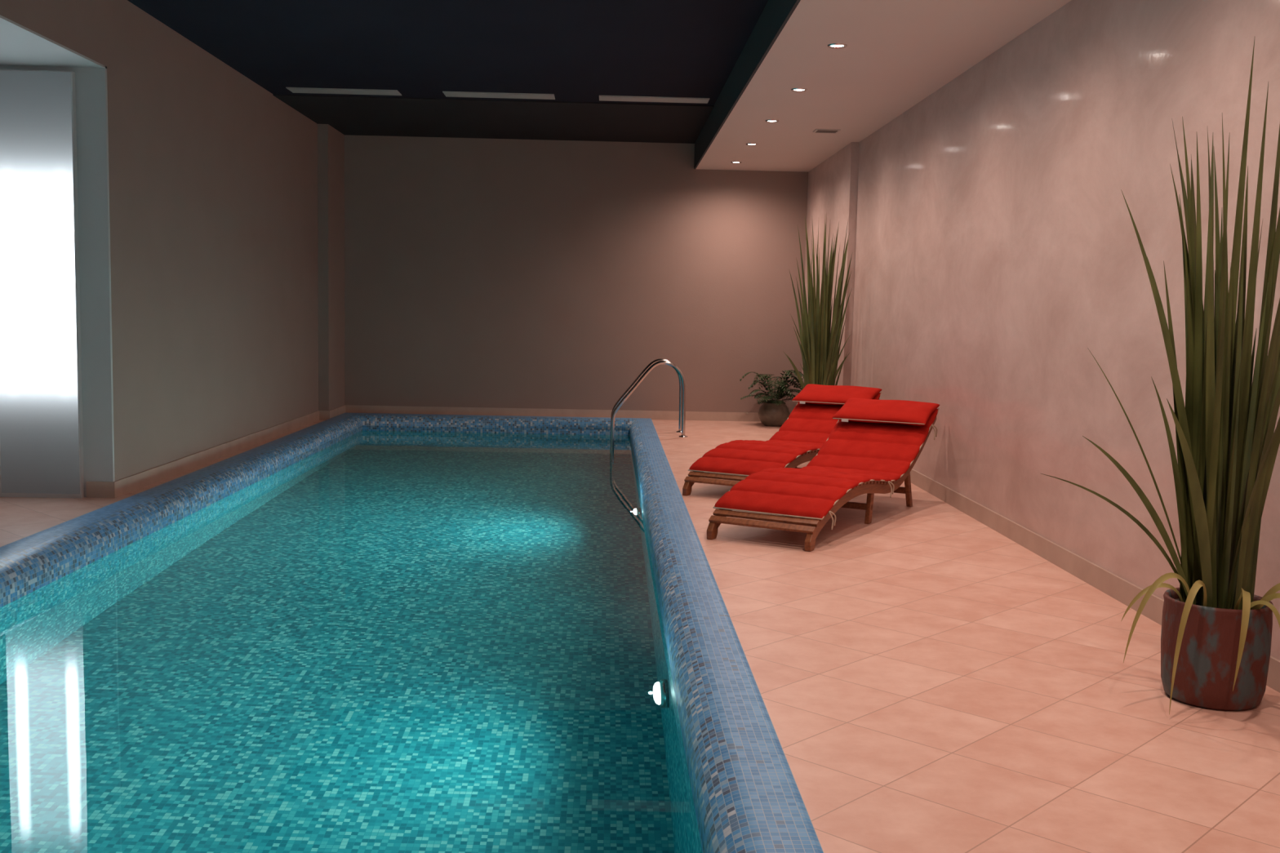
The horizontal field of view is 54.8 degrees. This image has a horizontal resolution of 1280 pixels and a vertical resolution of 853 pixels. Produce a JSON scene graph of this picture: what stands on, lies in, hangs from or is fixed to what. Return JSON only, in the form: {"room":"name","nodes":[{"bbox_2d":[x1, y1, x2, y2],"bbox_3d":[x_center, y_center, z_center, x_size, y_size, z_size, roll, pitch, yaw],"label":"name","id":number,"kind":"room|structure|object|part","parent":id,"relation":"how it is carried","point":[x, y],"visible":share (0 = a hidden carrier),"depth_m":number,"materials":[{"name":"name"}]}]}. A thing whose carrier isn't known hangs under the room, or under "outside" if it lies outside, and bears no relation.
{"room":"indoor swimming pool","nodes":[
{"label":"indoor swimming pool","id":0,"kind":"room"},
{"bbox_2d":[0,14,115,497],"bbox_3d":[-4.732,-0.527,3.495,2.314,3.000,10.300,1,5,-2],"label":"wall","id":1,"kind":"structure","parent":0,"point":[21,47],"depth_m":8.58,"materials":[{"name":"white paint"}]},
{"bbox_2d":[0,69,84,498],"bbox_3d":[-4.194,-0.968,8.587,0.565,2.950,0.048,1,5,-2],"label":"door","id":2,"kind":"structure","parent":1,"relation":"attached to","point":[42,430],"depth_m":8.57,"materials":[{"name":"grey"}]},
{"bbox_2d":[0,0,344,480],"bbox_3d":[-3.696,-1.239,7.027,0.325,3.800,17.410,1,5,-2],"label":"wall","id":3,"kind":"structure","parent":0,"point":[227,200],"depth_m":10.63,"materials":[{"name":"beige paint"}]},
{"bbox_2d":[85,404,345,497],"bbox_3d":[-3.842,0.114,12.303,0.199,0.115,7.159,1,5,0],"label":"baseboard","id":4,"kind":"structure","parent":3,"relation":"attached to","point":[124,486],"depth_m":10.46,"materials":[{"name":"tile"}]},
{"bbox_2d":[127,0,768,105],"bbox_3d":[-1.542,-2.891,7.027,5.000,0.100,17.610,1,5,-2],"label":"ceiling","id":5,"kind":"structure","parent":0,"point":[573,51],"depth_m":10.03,"materials":[{"name":"paint"}]},
{"bbox_2d":[285,87,401,95],"bbox_3d":[-2.972,-3.370,12.416,1.100,0.012,0.280,1,5,-2],"label":"recessed light","id":6,"kind":"object","parent":5,"relation":"in","point":[295,90],"visible":1,"depth_m":12.37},
{"bbox_2d":[442,91,555,99],"bbox_3d":[-1.418,-3.342,12.459,1.110,0.012,0.280,1,5,-2],"label":"recessed light","id":7,"kind":"object","parent":5,"relation":"in","point":[450,94],"visible":1,"depth_m":12.41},
{"bbox_2d":[599,94,709,103],"bbox_3d":[0.141,-3.313,12.502,1.110,0.012,0.280,1,5,-2],"label":"recessed light","id":8,"kind":"object","parent":5,"relation":"in","point":[610,98],"visible":1,"depth_m":12.45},
{"bbox_2d":[344,134,808,413],"bbox_3d":[-0.851,-2.009,15.875,6.900,3.800,0.200,1,5,-2],"label":"wall","id":9,"kind":"structure","parent":0,"point":[479,272],"depth_m":15.78,"materials":[{"name":"beige paint"}]},
{"bbox_2d":[272,93,714,143],"bbox_3d":[-1.530,-3.516,14.178,4.565,0.032,2.860,1,5,-2],"label":"ceiling","id":10,"kind":"structure","parent":9,"relation":"attached to","point":[349,115],"depth_m":13.90,"materials":[{"name":"black paint"}]},
{"bbox_2d":[345,404,760,422],"bbox_3d":[-0.857,-0.164,15.941,5.880,0.115,0.014,1,5,-2],"label":"baseboard","id":11,"kind":"structure","parent":9,"relation":"attached to","point":[653,415],"depth_m":15.93,"materials":[{"name":"tile"}]},
{"bbox_2d":[693,0,800,168],"bbox_3d":[0.926,-2.632,7.015,0.021,0.352,17.410,1,5,-2],"label":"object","id":12,"kind":"structure","parent":9,"relation":"attached to","point":[775,14],"depth_m":9.76,"materials":[{"name":"grey paint"}]},
{"bbox_2d":[0,419,1279,852],"bbox_3d":[-1.718,0.740,7.365,8.600,0.120,17.610,1,5,-2],"label":"floor","id":13,"kind":"structure","parent":0,"point":[928,681],"depth_m":4.61,"materials":[{"name":"pink tile"}]},
{"bbox_2d":[0,413,823,852],"bbox_3d":[-1.625,1.358,8.024,3.924,1.530,15.760,1,5,-2],"label":"swimming pool","id":14,"kind":"object","parent":13,"relation":"in","point":[344,633],"visible":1,"depth_m":5.43,"materials":[{"name":"teal tile"}]},
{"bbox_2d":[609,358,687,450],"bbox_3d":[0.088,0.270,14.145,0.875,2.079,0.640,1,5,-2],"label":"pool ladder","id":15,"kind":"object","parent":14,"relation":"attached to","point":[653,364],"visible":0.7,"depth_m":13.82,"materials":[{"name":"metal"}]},
{"bbox_2d":[739,369,804,426],"bbox_3d":[1.669,-0.363,15.454,0.811,0.707,0.778,-2,6,-33],"label":"potted fern","id":16,"kind":"object","parent":13,"relation":"on","point":[774,413],"visible":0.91,"depth_m":15.32,"materials":[{"name":"green plant"}]},
{"bbox_2d":[682,383,882,495],"bbox_3d":[1.268,0.085,10.322,0.764,0.757,2.532,4,6,29],"label":"sun lounger","id":17,"kind":"object","parent":13,"relation":"on","point":[799,439],"visible":0.77,"depth_m":9.92,"materials":[{"name":"red fabric"}]},
{"bbox_3d":[1.545,0.121,10.187,0.032,0.644,2.496,4,6,29],"label":"rail","id":18,"kind":"part","parent":17,"relation":"part of","materials":[{"name":"brown wood"}]},
{"bbox_2d":[791,383,882,404],"bbox_3d":[1.792,-0.287,11.229,0.730,0.164,0.361,4,6,29],"label":"pillow","id":19,"kind":"object","parent":17,"relation":"on","point":[811,394],"depth_m":11.18,"materials":[{"name":"red fabric"}]},
{"bbox_2d":[783,212,852,389],"bbox_3d":[1.804,-0.954,12.589,0.656,2.424,0.658,1,5,-2],"label":"potted grass plant","id":20,"kind":"object","parent":13,"relation":"on","point":[820,349],"visible":0.66,"depth_m":12.55,"materials":[{"name":"green plant"}]},
{"bbox_2d":[706,397,939,551],"bbox_3d":[1.354,0.255,8.522,0.764,0.757,2.532,4,6,29],"label":"sun lounger","id":21,"kind":"object","parent":13,"relation":"on","point":[873,446],"visible":1,"depth_m":8.38,"materials":[{"name":"red fabric"}]},
{"bbox_2d":[714,408,937,518],"bbox_3d":[1.369,0.184,8.567,0.736,0.538,2.374,4,6,29],"label":"seat cushion","id":22,"kind":"object","parent":21,"relation":"on","point":[870,452],"depth_m":8.69,"materials":[{"name":"red fabric"}]},
{"bbox_3d":[1.554,0.535,8.349,0.032,0.241,0.097,4,6,29],"label":"leg","id":23,"kind":"part","parent":21,"relation":"part of","materials":[{"name":"brown wood"}]},
{"bbox_3d":[1.632,0.291,8.387,0.032,0.644,2.496,4,6,29],"label":"rail","id":24,"kind":"part","parent":21,"relation":"part of","materials":[{"name":"brown wood"}]},
{"bbox_2d":[831,397,939,425],"bbox_3d":[1.879,-0.117,9.429,0.730,0.164,0.361,4,6,29],"label":"pillow","id":25,"kind":"object","parent":21,"relation":"on","point":[855,411],"depth_m":9.36,"materials":[{"name":"red fabric"}]},
{"bbox_3d":[1.967,0.426,9.066,0.032,0.340,0.185,4,6,29],"label":"leg","id":26,"kind":"part","parent":21,"relation":"part of","materials":[{"name":"brown wood"}]},
{"bbox_2d":[1040,39,1279,715],"bbox_3d":[1.962,-0.187,4.462,0.991,2.420,0.592,1,5,-2],"label":"potted grass plant","id":27,"kind":"object","parent":13,"relation":"on","point":[1216,634],"visible":1,"depth_m":4.47,"materials":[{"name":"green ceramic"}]},
{"bbox_3d":[2.144,0.828,4.605,0.374,0.382,0.374,1,5,-2],"label":"pot","id":28,"kind":"part","parent":27,"relation":"part of","materials":[{"name":"red ceramic"}]},
{"bbox_2d":[758,401,790,426],"bbox_3d":[1.678,-0.156,15.452,0.400,0.295,0.400,1,5,-2],"label":"pot","id":29,"kind":"object","parent":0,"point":[770,414],"depth_m":15.30,"materials":[{"name":"grey ceramic"}]},
{"bbox_2d":[696,0,1071,172],"bbox_3d":[1.890,-2.508,7.152,1.919,0.120,17.610,1,5,-2],"label":"ceiling","id":30,"kind":"structure","parent":0,"point":[897,54],"depth_m":9.05,"materials":[{"name":"beige paint"}]},
{"bbox_2d":[746,142,758,145],"bbox_3d":[1.201,-3.030,13.249,0.132,0.008,0.132,1,5,-2],"label":"recessed light","id":31,"kind":"object","parent":30,"relation":"in","point":[748,144],"visible":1,"depth_m":13.22,"materials":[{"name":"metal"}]},
{"bbox_2d":[764,119,778,122],"bbox_3d":[1.243,-2.876,11.617,0.132,0.008,0.132,1,5,-2],"label":"recessed light","id":32,"kind":"object","parent":30,"relation":"in","point":[769,120],"visible":1,"depth_m":11.62,"materials":[{"name":"metal"}]},
{"bbox_2d":[791,88,807,91],"bbox_3d":[1.285,-2.721,9.975,0.132,0.008,0.132,1,5,-2],"label":"recessed light","id":33,"kind":"object","parent":30,"relation":"in","point":[792,89],"visible":1,"depth_m":9.96,"materials":[{"name":"metal"}]},
{"bbox_2d":[813,128,840,133],"bbox_3d":[1.839,-2.912,12.162,0.240,0.013,0.200,1,5,-2],"label":"ceiling vent","id":34,"kind":"object","parent":30,"relation":"in","point":[817,131],"visible":1,"depth_m":12.12,"materials":[{"name":"beige metal"}]},
{"bbox_2d":[815,129,837,133],"bbox_3d":[1.839,-2.909,12.159,0.200,0.008,0.155,1,5,-2],"label":"vent grille","id":35,"kind":"object","parent":34,"relation":"attached to","point":[816,131],"depth_m":12.15,"materials":[{"name":"metal"}]},
{"bbox_2d":[827,43,847,48],"bbox_3d":[1.328,-2.564,8.313,0.132,0.008,0.132,1,5,-2],"label":"recessed light","id":36,"kind":"object","parent":30,"relation":"in","point":[832,45],"visible":1,"depth_m":8.30,"materials":[{"name":"metal"}]},
{"bbox_3d":[1.328,-2.565,8.313,0.092,0.005,0.092,1,5,-2],"label":"bulb","id":37,"kind":"part","parent":36,"relation":"part of","materials":[{"name":"white"}]},
{"bbox_2d":[800,0,1279,660],"bbox_3d":[2.483,-1.125,7.197,0.280,3.800,17.410,1,5,-2],"label":"wall","id":38,"kind":"structure","parent":0,"point":[993,240],"depth_m":7.07,"materials":[{"name":"pink paint"}]},
{"bbox_2d":[910,468,1279,693],"bbox_3d":[2.338,0.707,7.367,0.094,0.115,17.410,1,5,-2],"label":"baseboard","id":39,"kind":"structure","parent":38,"relation":"attached to","point":[1114,586],"depth_m":7.01,"materials":[{"name":"tile"}]}
]}

